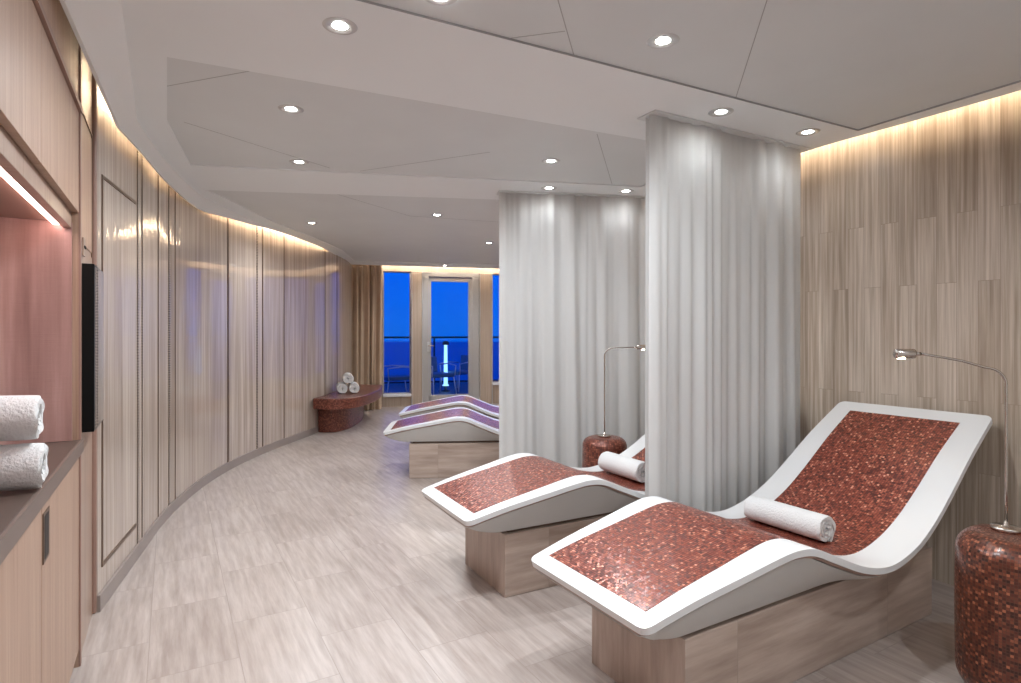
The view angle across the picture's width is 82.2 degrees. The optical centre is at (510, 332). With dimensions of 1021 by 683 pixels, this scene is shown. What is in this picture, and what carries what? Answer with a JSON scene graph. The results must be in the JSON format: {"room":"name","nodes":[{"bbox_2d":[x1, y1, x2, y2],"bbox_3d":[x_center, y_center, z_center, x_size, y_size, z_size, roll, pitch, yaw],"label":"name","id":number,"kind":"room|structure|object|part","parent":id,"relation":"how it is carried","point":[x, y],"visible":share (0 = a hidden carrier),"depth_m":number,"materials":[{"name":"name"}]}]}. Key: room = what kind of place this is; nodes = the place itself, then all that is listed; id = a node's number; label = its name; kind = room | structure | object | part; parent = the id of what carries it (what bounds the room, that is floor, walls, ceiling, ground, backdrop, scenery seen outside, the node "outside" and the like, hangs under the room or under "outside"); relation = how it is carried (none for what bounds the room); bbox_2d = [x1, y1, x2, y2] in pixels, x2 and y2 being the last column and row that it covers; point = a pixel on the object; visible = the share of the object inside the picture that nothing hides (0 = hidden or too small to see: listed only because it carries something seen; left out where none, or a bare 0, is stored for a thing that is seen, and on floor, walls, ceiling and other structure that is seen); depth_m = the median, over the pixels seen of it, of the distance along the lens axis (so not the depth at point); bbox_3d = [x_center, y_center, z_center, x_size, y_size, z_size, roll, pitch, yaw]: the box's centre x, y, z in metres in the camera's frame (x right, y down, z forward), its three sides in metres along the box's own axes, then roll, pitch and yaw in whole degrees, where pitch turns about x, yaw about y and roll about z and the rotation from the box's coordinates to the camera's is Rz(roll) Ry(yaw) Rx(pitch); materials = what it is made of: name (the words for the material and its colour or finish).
{"room":"spa","nodes":[
{"label":"spa","id":0,"kind":"room"},
{"bbox_2d":[96,85,351,612],"bbox_3d":[-2.491,0.000,6.218,0.583,2.500,7.354,0,0,-6],"label":"wall","id":1,"kind":"structure","parent":0,"point":[201,237],"depth_m":4.36,"materials":[{"name":"beige wood"}]},
{"bbox_2d":[101,178,102,562],"bbox_3d":[-1.870,0.171,2.679,0.006,1.762,0.014,0,0,-20],"label":"trim","id":2,"kind":"structure","parent":1,"relation":"attached to","point":[101,178],"depth_m":2.67,"materials":[{"name":"brown metal"}]},
{"bbox_2d":[101,524,135,566],"bbox_3d":[-1.969,1.061,2.952,0.006,0.018,0.593,0,0,-20],"label":"trim","id":3,"kind":"structure","parent":1,"relation":"attached to","point":[108,557],"depth_m":2.90,"materials":[{"name":"brown metal"}]},
{"bbox_2d":[101,174,135,203],"bbox_3d":[-1.969,-0.718,2.952,0.006,0.015,0.593,0,0,-20],"label":"trim","id":4,"kind":"structure","parent":1,"relation":"attached to","point":[102,175],"depth_m":2.90,"materials":[{"name":"brown wood"}]},
{"bbox_2d":[137,150,138,543],"bbox_3d":[-2.084,-0.013,3.270,0.006,2.375,0.022,0,0,-20],"label":"trim","id":5,"kind":"structure","parent":1,"relation":"attached to","point":[137,150],"depth_m":3.26,"materials":[{"name":"brown wood"}]},
{"bbox_2d":[142,155,142,537],"bbox_3d":[-2.117,-0.013,3.363,0.006,2.375,0.016,0,0,-20],"label":"trim","id":6,"kind":"structure","parent":1,"relation":"attached to","point":[142,155],"depth_m":3.36,"materials":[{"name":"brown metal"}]},
{"bbox_2d":[158,174,158,516],"bbox_3d":[-2.255,-0.013,3.745,0.006,2.375,0.010,0,0,-19],"label":"trim","id":7,"kind":"structure","parent":1,"relation":"attached to","point":[158,174],"depth_m":3.74,"materials":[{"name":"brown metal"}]},
{"bbox_2d":[168,185,169,504],"bbox_3d":[-2.334,-0.013,4.000,0.006,2.375,0.030,0,0,-16],"label":"trim","id":8,"kind":"structure","parent":1,"relation":"attached to","point":[168,185],"depth_m":3.99,"materials":[{"name":"brown metal"}]},
{"bbox_2d":[175,191,175,498],"bbox_3d":[-2.372,-0.013,4.137,0.006,2.375,0.010,0,0,-15],"label":"trim","id":9,"kind":"structure","parent":1,"relation":"attached to","point":[175,191],"depth_m":4.13,"materials":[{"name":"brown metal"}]},
{"bbox_2d":[98,426,317,611],"bbox_3d":[-2.339,1.212,5.198,0.446,0.075,5.239,0,0,-6],"label":"baseboard","id":10,"kind":"structure","parent":1,"relation":"attached to","point":[120,574],"depth_m":4.06,"materials":[{"name":"grey wood"}]},
{"bbox_2d":[227,218,228,461],"bbox_3d":[-2.572,-0.013,5.328,0.008,2.375,0.030,0,0,0],"label":"trim","id":11,"kind":"structure","parent":1,"relation":"attached to","point":[227,218],"depth_m":5.32,"materials":[{"name":"brown wood"}]},
{"bbox_2d":[256,226,257,448],"bbox_3d":[-2.573,-0.013,5.939,0.007,2.375,0.024,0,0,0],"label":"trim","id":12,"kind":"structure","parent":1,"relation":"attached to","point":[256,226],"depth_m":5.93,"materials":[{"name":"brown wood"}]},
{"bbox_2d":[262,227,262,446],"bbox_3d":[-2.567,-0.013,6.056,0.007,2.375,0.020,0,0,0],"label":"trim","id":13,"kind":"structure","parent":1,"relation":"attached to","point":[262,227],"depth_m":6.05,"materials":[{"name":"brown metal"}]},
{"bbox_2d":[284,234,284,437],"bbox_3d":[-2.526,-0.013,6.526,0.007,2.375,0.013,0,0,0],"label":"trim","id":14,"kind":"structure","parent":1,"relation":"attached to","point":[284,234],"depth_m":6.53,"materials":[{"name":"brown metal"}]},
{"bbox_2d":[325,249,325,394],"bbox_3d":[-2.414,-0.013,7.616,0.007,2.375,0.016,0,0,0],"label":"trim","id":15,"kind":"structure","parent":1,"relation":"attached to","point":[325,249],"depth_m":7.62,"materials":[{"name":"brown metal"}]},
{"bbox_2d":[382,265,498,406],"bbox_3d":[-0.786,0.000,10.310,6.400,2.500,0.141,0,0,-15],"label":"wall","id":16,"kind":"structure","parent":0,"point":[386,401],"depth_m":9.99,"materials":[{"name":"beige paint"}]},
{"bbox_2d":[383,271,410,396],"bbox_3d":[-1.935,0.015,9.966,0.468,2.130,0.170,0,0,-15],"label":"window","id":17,"kind":"structure","parent":16,"relation":"in","point":[391,394],"depth_m":10.00,"materials":[{"name":"grey"}]},
{"bbox_3d":[-1.935,1.058,9.966,0.468,0.045,0.170,0,0,-15],"label":"sill","id":18,"kind":"part","parent":17,"relation":"part of","materials":[{"name":"white"}]},
{"bbox_2d":[411,271,421,404],"bbox_3d":[-1.619,0.100,10.071,0.196,2.300,0.190,0,0,-15],"label":"trim","id":19,"kind":"structure","parent":16,"relation":"attached to","point":[416,277],"depth_m":9.98,"materials":[{"name":"beige wood"}]},
{"bbox_2d":[422,272,422,402],"bbox_3d":[-1.504,0.100,9.998,0.014,2.300,0.014,0,0,-15],"label":"trim","id":20,"kind":"structure","parent":16,"relation":"attached to","point":[422,272],"depth_m":9.99,"materials":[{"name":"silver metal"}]},
{"bbox_2d":[423,272,478,401],"bbox_3d":[-1.041,0.100,10.196,0.987,2.300,0.189,0,0,-15],"label":"door","id":21,"kind":"structure","parent":16,"relation":"in","point":[472,279],"depth_m":10.22,"materials":[{"name":"grey"}]},
{"bbox_2d":[479,273,479,399],"bbox_3d":[-0.536,0.100,10.258,0.014,2.300,0.014,0,0,-15],"label":"trim","id":22,"kind":"structure","parent":16,"relation":"attached to","point":[479,273],"depth_m":10.26,"materials":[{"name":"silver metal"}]},
{"bbox_2d":[480,273,491,403],"bbox_3d":[-0.455,0.100,10.383,0.235,2.300,0.190,0,0,-15],"label":"trim","id":23,"kind":"structure","parent":16,"relation":"attached to","point":[485,278],"depth_m":10.29,"materials":[{"name":"beige wood"}]},
{"bbox_2d":[492,273,492,403],"bbox_3d":[-0.321,0.100,10.316,0.014,2.300,0.014,0,0,-15],"label":"trim","id":24,"kind":"structure","parent":16,"relation":"attached to","point":[492,273],"depth_m":10.31,"materials":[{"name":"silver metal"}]},
{"bbox_2d":[493,274,498,384],"bbox_3d":[0.003,-0.065,10.485,0.703,1.970,0.170,0,0,-15],"label":"window","id":25,"kind":"structure","parent":16,"relation":"in","point":[494,382],"depth_m":10.34,"materials":[{"name":"grey"}]},
{"bbox_2d":[69,403,964,682],"bbox_3d":[0.100,1.310,4.563,8.200,0.120,14.326,0,0,0],"label":"floor","id":26,"kind":"structure","parent":0,"point":[318,557],"depth_m":2.70,"materials":[{"name":"wood"}]},
{"bbox_2d":[0,0,83,682],"bbox_3d":[-1.188,0.020,0.970,0.512,2.460,2.600,0,0,-30],"label":"tall cabinet","id":27,"kind":"object","parent":26,"relation":"on","point":[41,110],"visible":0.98,"depth_m":1.87,"materials":[{"name":"brown wood"}]},
{"bbox_3d":[-1.081,-0.637,1.250,0.021,0.375,0.696,0,0,-30],"label":"door","id":28,"kind":"part","parent":27,"relation":"part of","materials":[{"name":"brown wood"}]},
{"bbox_3d":[-1.081,0.819,1.250,0.021,0.732,0.694,0,0,-30],"label":"door","id":29,"kind":"part","parent":27,"relation":"part of","materials":[{"name":"brown wood"}]},
{"bbox_2d":[0,167,57,223],"bbox_3d":[-1.021,-0.404,1.038,0.020,0.011,2.550,0,0,-30],"label":"light","id":30,"kind":"object","parent":27,"relation":"on","point":[5,174],"depth_m":1.68,"materials":[{"name":"white"}]},
{"bbox_3d":[-1.818,-0.005,2.066,0.435,0.809,0.009,0,0,-30],"label":"niche panel","id":31,"kind":"part","parent":27,"relation":"part of","materials":[{"name":"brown wood"}]},
{"bbox_2d":[0,440,79,534],"bbox_3d":[-1.167,0.425,0.965,0.464,0.050,2.570,0,0,-30],"label":"countertop","id":32,"kind":"structure","parent":27,"relation":"on","point":[12,502],"depth_m":1.46,"materials":[{"name":"brown wood"}]},
{"bbox_2d":[0,443,48,490],"bbox_3d":[-1.364,0.341,1.429,0.364,0.115,0.122,0,0,-30],"label":"rolled towel","id":33,"kind":"object","parent":32,"relation":"on","point":[24,466],"visible":1,"depth_m":1.46,"materials":[{"name":"grey fabric"}]},
{"bbox_2d":[0,395,44,440],"bbox_3d":[-1.377,0.216,1.432,0.364,0.114,0.124,0,0,-30],"label":"rolled towel","id":34,"kind":"object","parent":33,"relation":"on","point":[21,416],"visible":1,"depth_m":1.47,"materials":[{"name":"grey fabric"}]},
{"bbox_3d":[-1.441,-0.637,1.868,0.021,0.375,0.729,0,0,-30],"label":"door","id":35,"kind":"part","parent":27,"relation":"part of","materials":[{"name":"brown wood"}]},
{"bbox_3d":[-0.982,-0.838,1.090,0.031,0.020,2.600,0,0,-30],"label":"rail","id":36,"kind":"part","parent":27,"relation":"part of","materials":[{"name":"brown wood"}]},
{"bbox_3d":[-0.979,-1.030,1.074,0.021,0.360,2.570,0,0,-30],"label":"panel","id":37,"kind":"part","parent":27,"relation":"part of","materials":[{"name":"brown wood"}]},
{"bbox_3d":[-1.441,0.819,1.868,0.021,0.732,0.727,0,0,-30],"label":"door","id":38,"kind":"part","parent":27,"relation":"part of","materials":[{"name":"brown wood"}]},
{"bbox_3d":[-1.664,0.020,2.179,0.106,2.460,0.030,0,0,-30],"label":"post","id":39,"kind":"part","parent":27,"relation":"part of","materials":[{"name":"brown wood"}]},
{"bbox_2d":[82,52,96,648],"bbox_3d":[-1.948,0.020,2.316,0.472,2.460,0.465,0,0,-30],"label":"wall","id":40,"kind":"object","parent":26,"relation":"on","point":[89,85],"visible":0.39,"depth_m":2.48,"materials":[{"name":"brown wood"}]},
{"bbox_2d":[82,237,85,256],"bbox_3d":[-1.667,-0.335,2.288,0.009,0.070,0.060,0,0,-30],"label":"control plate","id":41,"kind":"object","parent":40,"relation":"attached to","point":[83,238],"visible":0.96,"depth_m":2.27,"materials":[{"name":"silver"}]},
{"bbox_3d":[-1.948,0.020,2.300,0.456,2.460,0.439,0,0,-30],"label":"panel","id":42,"kind":"part","parent":40,"relation":"part of","materials":[{"name":"brown wood"}]},
{"bbox_2d":[82,263,103,432],"bbox_3d":[-1.702,0.057,2.384,0.046,0.643,0.360,0,0,-30],"label":"wall display","id":43,"kind":"object","parent":40,"relation":"attached to","point":[92,276],"visible":0.79,"depth_m":2.24,"materials":[{"name":"black"}]},
{"bbox_3d":[-1.683,0.057,2.395,0.002,0.627,0.344,0,0,-30],"label":"display glass","id":44,"kind":"part","parent":43,"relation":"part of","materials":[{"name":"glass"}]},
{"bbox_3d":[-1.900,0.020,2.591,0.112,2.460,0.038,0,0,-30],"label":"post","id":45,"kind":"part","parent":40,"relation":"part of","materials":[{"name":"brown wood"}]},
{"bbox_2d":[313,385,381,432],"bbox_3d":[-2.137,1.025,8.100,0.575,0.450,1.999,0,0,0],"label":"bench","id":46,"kind":"object","parent":26,"relation":"on","point":[337,411],"visible":0.98,"depth_m":7.38,"materials":[{"name":"brown tile"}]},
{"bbox_2d":[336,382,347,392],"bbox_3d":[-2.257,0.731,7.834,0.142,0.136,0.324,0,0,-18],"label":"rolled towel","id":47,"kind":"object","parent":46,"relation":"on","point":[341,387],"visible":1,"depth_m":7.69,"materials":[{"name":"grey fabric"}]},
{"bbox_3d":[-2.137,0.868,8.100,0.575,0.135,1.999,0,0,0],"label":"bench seat","id":48,"kind":"part","parent":46,"relation":"part of","materials":[{"name":"brown stone"}]},
{"bbox_2d":[348,382,359,392],"bbox_3d":[-2.106,0.731,7.868,0.141,0.137,0.324,0,0,-18],"label":"rolled towel","id":49,"kind":"object","parent":46,"relation":"on","point":[353,387],"visible":0.98,"depth_m":7.72,"materials":[{"name":"grey fabric"}]},
{"bbox_2d":[342,372,353,383],"bbox_3d":[-2.180,0.603,7.852,0.142,0.136,0.324,0,0,-18],"label":"rolled towel","id":50,"kind":"object","parent":49,"relation":"on","point":[347,377],"visible":1,"depth_m":7.71,"materials":[{"name":"grey fabric"}]},
{"bbox_2d":[383,407,498,478],"bbox_3d":[-0.048,0.816,5.340,2.126,0.868,0.780,0,0,-5],"label":"lounger","id":51,"kind":"object","parent":26,"relation":"on","point":[447,443],"visible":0.52,"depth_m":5.04,"materials":[{"name":"white plastic"}]},
{"bbox_2d":[399,395,498,419],"bbox_3d":[-0.121,0.816,6.444,2.126,0.868,0.780,0,0,-3],"label":"lounger","id":52,"kind":"object","parent":26,"relation":"on","point":[465,401],"visible":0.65,"depth_m":6.16,"materials":[{"name":"white plastic"}]},
{"bbox_2d":[422,434,644,597],"bbox_3d":[0.595,0.816,3.381,2.126,0.868,0.780,0,0,-28],"label":"lounger","id":53,"kind":"object","parent":26,"relation":"on","point":[511,509],"visible":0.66,"depth_m":2.89,"materials":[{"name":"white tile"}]},
{"bbox_2d":[598,452,644,481],"bbox_3d":[0.679,0.800,3.501,0.129,0.125,0.364,0,0,-28],"label":"rolled towel","id":54,"kind":"object","parent":53,"relation":"on","point":[634,469],"visible":0.9,"depth_m":3.44,"materials":[{"name":"grey fabric"}]},
{"bbox_2d":[582,434,626,467],"bbox_3d":[0.675,0.998,4.200,0.320,0.505,0.320,0,0,0],"label":"side table","id":55,"kind":"object","parent":26,"relation":"on","point":[593,446],"visible":0.38,"depth_m":4.09,"materials":[{"name":"brown tile"}]},
{"bbox_2d":[598,345,644,437],"bbox_3d":[0.801,0.414,4.200,0.341,0.660,0.090,0,0,0],"label":"reading lamp","id":56,"kind":"object","parent":55,"relation":"on","point":[638,347],"visible":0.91,"depth_m":4.19,"materials":[{"name":"silver metal"}]},
{"bbox_3d":[0.777,0.416,4.195,0.215,0.637,0.009,0,0,3],"label":"arm","id":57,"kind":"part","parent":56,"relation":"part of","materials":[{"name":"silver metal"}]},
{"bbox_2d":[531,401,992,682],"bbox_3d":[1.139,0.816,2.464,2.126,0.868,0.780,0,0,-31],"label":"lounger","id":58,"kind":"object","parent":26,"relation":"on","point":[675,592],"visible":0.98,"depth_m":2.19,"materials":[{"name":"white"}]},
{"bbox_2d":[744,495,835,541],"bbox_3d":[1.210,0.808,2.560,0.119,0.114,0.374,0,0,-31],"label":"rolled towel","id":59,"kind":"object","parent":58,"relation":"on","point":[814,525],"visible":1,"depth_m":2.50,"materials":[{"name":"grey fabric"}]},
{"bbox_2d":[954,524,1020,682],"bbox_3d":[1.735,0.969,1.990,0.360,0.562,0.360,0,0,0],"label":"side table","id":60,"kind":"object","parent":26,"relation":"on","point":[987,565],"visible":0.91,"depth_m":1.93,"materials":[{"name":"brown tile"}]},
{"bbox_2d":[893,349,1020,533],"bbox_3d":[1.572,0.372,2.061,0.406,0.630,0.089,0,0,7],"label":"reading lamp","id":61,"kind":"object","parent":60,"relation":"on","point":[1005,527],"visible":1,"depth_m":2.04,"materials":[{"name":"silver metal"}]},
{"bbox_3d":[1.595,0.373,2.059,0.281,0.608,0.009,0,0,8],"label":"arm","id":62,"kind":"part","parent":61,"relation":"part of","materials":[{"name":"silver metal"}]},
{"bbox_2d":[121,0,1020,268],"bbox_3d":[0.348,-1.085,3.847,5.062,0.009,11.857,0,0,-13],"label":"ceiling","id":63,"kind":"structure","parent":0,"point":[392,51],"depth_m":2.50,"materials":[{"name":"paint"}]},
{"bbox_2d":[59,0,337,255],"bbox_3d":[-1.371,-1.038,3.337,1.354,0.145,11.786,0,0,-18],"label":"cove","id":64,"kind":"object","parent":63,"relation":"attached to","point":[98,27],"depth_m":2.31,"materials":[{"name":"white paint"}]},
{"bbox_2d":[322,17,357,34],"bbox_3d":[-0.600,-1.079,2.058,0.120,0.007,0.120,0,0,0],"label":"recessed light","id":65,"kind":"object","parent":63,"relation":"in","point":[337,24],"visible":1,"depth_m":2.05,"materials":[{"name":"white metal"}]},
{"bbox_2d":[208,190,498,264],"bbox_3d":[-0.602,-1.099,6.998,3.486,0.020,5.159,0,0,0],"label":"ceiling panel","id":66,"kind":"object","parent":63,"relation":"attached to","point":[365,231],"visible":0.66,"depth_m":5.77,"materials":[{"name":"paint"}]},
{"bbox_2d":[167,57,645,185],"bbox_3d":[-0.381,-1.099,3.626,3.031,0.020,1.652,0,0,-24],"label":"ceiling panel","id":67,"kind":"object","parent":63,"relation":"attached to","point":[341,129],"visible":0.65,"depth_m":3.23,"materials":[{"name":"paint"}]},
{"bbox_2d":[169,71,248,85],"bbox_3d":[-1.286,-1.091,2.501,0.483,0.005,0.004,0,0,19],"label":"trim","id":68,"kind":"structure","parent":67,"relation":"attached to","point":[245,71],"depth_m":2.50,"materials":[{"name":"grey"}]},
{"bbox_2d":[185,122,328,167],"bbox_3d":[-1.438,-1.091,3.440,0.004,0.005,0.976,0,0,30],"label":"trim","id":69,"kind":"structure","parent":67,"relation":"attached to","point":[185,122],"depth_m":3.36,"materials":[{"name":"grey"}]},
{"bbox_2d":[278,104,303,113],"bbox_3d":[-1.067,-1.088,2.844,0.120,0.007,0.120,0,0,0],"label":"recessed light","id":70,"kind":"object","parent":67,"relation":"attached to","point":[289,107],"visible":1,"depth_m":2.84,"materials":[{"name":"white metal"}]},
{"bbox_2d":[289,159,308,164],"bbox_3d":[-1.347,-1.088,3.725,0.120,0.007,0.120,0,0,0],"label":"recessed light","id":71,"kind":"object","parent":67,"relation":"attached to","point":[297,161],"visible":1,"depth_m":3.71,"materials":[{"name":"white"}]},
{"bbox_2d":[363,152,487,170],"bbox_3d":[-0.568,-1.091,3.726,0.980,0.005,0.004,0,0,25],"label":"trim","id":72,"kind":"structure","parent":67,"relation":"attached to","point":[486,152],"depth_m":3.71,"materials":[{"name":"grey"}]},
{"bbox_2d":[542,158,559,163],"bbox_3d":[0.256,-1.088,3.704,0.120,0.007,0.120,0,0,0],"label":"recessed light","id":73,"kind":"object","parent":67,"relation":"attached to","point":[548,160],"visible":1,"depth_m":3.69,"materials":[{"name":"white"}]},
{"bbox_2d":[597,135,611,182],"bbox_3d":[0.608,-1.091,3.739,0.004,0.005,1.107,0,0,14],"label":"trim","id":74,"kind":"structure","parent":67,"relation":"attached to","point":[597,135],"depth_m":3.65,"materials":[{"name":"grey"}]},
{"bbox_2d":[541,186,556,189],"bbox_3d":[0.287,-1.079,4.357,0.120,0.007,0.120,0,0,0],"label":"recessed light","id":75,"kind":"object","parent":63,"relation":"in","point":[544,187],"visible":1,"depth_m":4.35,"materials":[{"name":"white"}]},
{"bbox_2d":[497,190,645,467],"bbox_3d":[0.520,0.078,4.579,1.249,2.314,0.146,0,0,-9],"label":"sheer curtain","id":76,"kind":"object","parent":63,"relation":"hanging from","point":[572,266],"visible":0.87,"depth_m":4.54,"materials":[{"name":"white fabric"}]},
{"bbox_3d":[0.507,0.082,4.613,1.204,2.306,0.038,0,0,-9],"label":"panel","id":77,"kind":"part","parent":76,"relation":"part of","materials":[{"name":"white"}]},
{"bbox_2d":[618,189,633,192],"bbox_3d":[0.878,-1.079,4.449,0.120,0.007,0.120,0,0,0],"label":"recessed light","id":78,"kind":"object","parent":63,"relation":"in","point":[623,190],"visible":1,"depth_m":4.44,"materials":[{"name":"white"}]},
{"bbox_2d":[367,0,1020,128],"bbox_3d":[1.345,-1.099,0.915,3.113,0.020,3.600,0,0,-30],"label":"ceiling panel","id":79,"kind":"object","parent":63,"relation":"attached to","point":[857,64],"visible":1,"depth_m":2.18,"materials":[{"name":"paint"}]},
{"bbox_2d":[425,0,456,5],"bbox_3d":[-0.225,-1.079,1.869,0.120,0.007,0.120,0,0,0],"label":"recessed light","id":80,"kind":"object","parent":79,"relation":"attached to","point":[434,2],"visible":1,"depth_m":1.91,"materials":[{"name":"white"}]},
{"bbox_2d":[511,31,564,38],"bbox_3d":[0.079,-1.091,2.140,0.243,0.005,0.004,0,0,15],"label":"trim","id":81,"kind":"structure","parent":79,"relation":"attached to","point":[559,31],"depth_m":2.13,"materials":[{"name":"grey"}]},
{"bbox_2d":[558,0,573,54],"bbox_3d":[0.206,-1.091,2.119,0.004,0.005,0.424,0,0,14],"label":"trim","id":82,"kind":"structure","parent":79,"relation":"attached to","point":[558,0],"depth_m":2.07,"materials":[{"name":"grey"}]},
{"bbox_2d":[647,33,679,48],"bbox_3d":[0.569,-1.088,2.182,0.120,0.007,0.120,0,0,0],"label":"recessed light","id":83,"kind":"object","parent":79,"relation":"attached to","point":[664,40],"visible":1,"depth_m":2.18,"materials":[{"name":"white metal"}]},
{"bbox_2d":[736,0,766,96],"bbox_3d":[0.940,-1.091,2.306,0.004,0.005,0.812,0,0,14],"label":"trim","id":84,"kind":"structure","parent":79,"relation":"attached to","point":[766,0],"depth_m":2.21,"materials":[{"name":"grey"}]},
{"bbox_2d":[708,107,733,116],"bbox_3d":[1.029,-1.079,2.859,0.120,0.007,0.120,0,0,0],"label":"recessed light","id":85,"kind":"object","parent":63,"relation":"in","point":[721,111],"visible":1,"depth_m":2.85,"materials":[{"name":"white"}]},
{"bbox_2d":[637,109,812,511],"bbox_3d":[1.202,0.078,3.177,1.222,2.314,0.133,0,0,-29],"label":"sheer curtain","id":86,"kind":"object","parent":63,"relation":"hanging from","point":[723,204],"visible":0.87,"depth_m":3.08,"materials":[{"name":"white fabric"}]},
{"bbox_3d":[1.179,0.082,3.201,1.177,2.306,0.054,0,0,-29],"label":"panel","id":87,"kind":"part","parent":86,"relation":"part of","materials":[{"name":"white fabric"}]},
{"bbox_2d":[796,128,820,135],"bbox_3d":[1.599,-1.079,3.143,0.120,0.007,0.120,0,0,0],"label":"recessed light","id":88,"kind":"object","parent":63,"relation":"in","point":[805,132],"visible":1,"depth_m":3.14,"materials":[{"name":"white"}]},
{"bbox_2d":[800,90,1020,585],"bbox_3d":[2.180,0.000,5.310,1.614,2.500,11.429,0,0,-11],"label":"wall","id":89,"kind":"structure","parent":0,"point":[910,232],"depth_m":2.98,"materials":[{"name":"wood"}]},
{"bbox_3d":[0.100,-1.300,4.563,8.200,0.100,14.326,0,0,0],"label":"ceiling","id":90,"kind":"structure","parent":0,"visible":0},
{"bbox_2d":[352,265,381,409],"bbox_3d":[-2.395,0.000,9.360,0.669,2.480,0.460,0,0,0],"label":"drape","id":91,"kind":"object","parent":90,"relation":"hanging from","point":[366,279],"visible":0.56,"depth_m":9.40,"materials":[{"name":"beige fabric"}]},
{"label":"outside","id":92,"kind":"structure","parent":0,"visible":0},
{"bbox_2d":[384,382,467,394],"bbox_3d":[-1.866,1.340,12.795,12.000,0.120,4.900,0,0,-15],"label":"deck","id":93,"kind":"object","parent":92,"point":[395,387],"depth_m":13.49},
{"bbox_2d":[384,365,408,392],"bbox_3d":[-2.183,0.895,11.535,0.762,0.774,0.608,0,0,-30],"label":"patio chair","id":94,"kind":"object","parent":93,"relation":"on","point":[388,377],"visible":0.34,"depth_m":11.29,"materials":[{"name":"blue"}]},
{"bbox_3d":[-2.232,0.880,11.506,0.560,0.080,0.520,0,0,-30],"label":"seat","id":95,"kind":"part","parent":94,"relation":"part of","materials":[{"name":"blue"}]},
{"bbox_3d":[-2.069,0.769,11.275,0.631,0.265,0.042,0,0,-31],"label":"armrest","id":96,"kind":"part","parent":94,"relation":"part of","materials":[{"name":"blue"}]},
{"bbox_2d":[384,336,498,384],"bbox_3d":[-2.301,0.682,14.418,10.000,1.195,0.063,0,0,-15],"label":"balcony railing","id":97,"kind":"object","parent":93,"relation":"on","point":[433,337],"visible":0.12,"depth_m":14.51,"materials":[{"name":"grey"}]},
{"bbox_3d":[-1.895,0.705,14.527,0.040,1.150,0.040,0,0,-15],"label":"rail post","id":98,"kind":"part","parent":97,"relation":"part of","materials":[{"name":"grey metal"}]},
{"bbox_3d":[-2.301,0.107,14.418,10.000,0.045,0.060,0,0,-15],"label":"rail","id":99,"kind":"part","parent":97,"relation":"part of","materials":[{"name":"grey metal"}]},
{"bbox_3d":[-2.301,1.210,14.418,10.000,0.040,0.040,0,0,-15],"label":"rail","id":100,"kind":"part","parent":97,"relation":"part of","materials":[{"name":"grey"}]},
{"bbox_2d":[431,356,456,394],"bbox_3d":[-1.583,0.895,12.355,0.608,0.774,0.762,0,0,-40],"label":"patio chair","id":101,"kind":"object","parent":93,"relation":"on","point":[434,373],"visible":0.58,"depth_m":12.27,"materials":[{"name":"blue"}]},
{"bbox_3d":[-1.792,0.718,12.604,0.480,0.420,0.060,0,-8,-40],"label":"backrest","id":102,"kind":"part","parent":101,"relation":"part of","materials":[{"name":"blue"}]},
{"bbox_3d":[-1.547,0.880,12.311,0.520,0.080,0.560,0,0,-40],"label":"seat","id":103,"kind":"part","parent":101,"relation":"part of","materials":[{"name":"blue"}]},
{"bbox_3d":[-1.347,0.769,12.512,0.042,0.265,0.631,0,0,-41],"label":"armrest","id":104,"kind":"part","parent":101,"relation":"part of","materials":[{"name":"blue"}]},
{"bbox_2d":[442,341,449,391],"bbox_3d":[-1.425,0.725,12.862,0.180,1.110,0.180,0,0,0],"label":"bollard lamp","id":105,"kind":"object","parent":93,"relation":"on","point":[445,343],"visible":1,"depth_m":12.83,"materials":[{"name":"white glass"}]},
{"bbox_3d":[-1.425,0.710,12.862,0.140,0.900,0.140,0,0,0],"label":"post","id":106,"kind":"part","parent":105,"relation":"part of","materials":[{"name":"white"}]},
{"bbox_2d":[439,355,467,391],"bbox_3d":[-1.146,0.895,13.181,0.608,0.774,0.762,0,0,35],"label":"patio chair","id":107,"kind":"object","parent":93,"relation":"on","point":[463,366],"visible":0.56,"depth_m":13.11,"materials":[{"name":"blue"}]},
{"bbox_3d":[-1.179,0.880,13.134,0.520,0.080,0.560,0,0,35],"label":"seat","id":108,"kind":"part","parent":107,"relation":"part of","materials":[{"name":"blue"}]},
{"bbox_3d":[-0.960,0.718,13.447,0.480,0.420,0.060,0,-8,35],"label":"backrest","id":109,"kind":"part","parent":107,"relation":"part of","materials":[{"name":"blue"}]},
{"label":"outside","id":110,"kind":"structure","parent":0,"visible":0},
{"bbox_2d":[384,342,498,381],"bbox_3d":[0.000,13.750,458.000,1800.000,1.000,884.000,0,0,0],"label":"sea","id":111,"kind":"structure","parent":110,"point":[395,353],"depth_m":329.82,"materials":[{"name":"blue liquid"}]}
]}

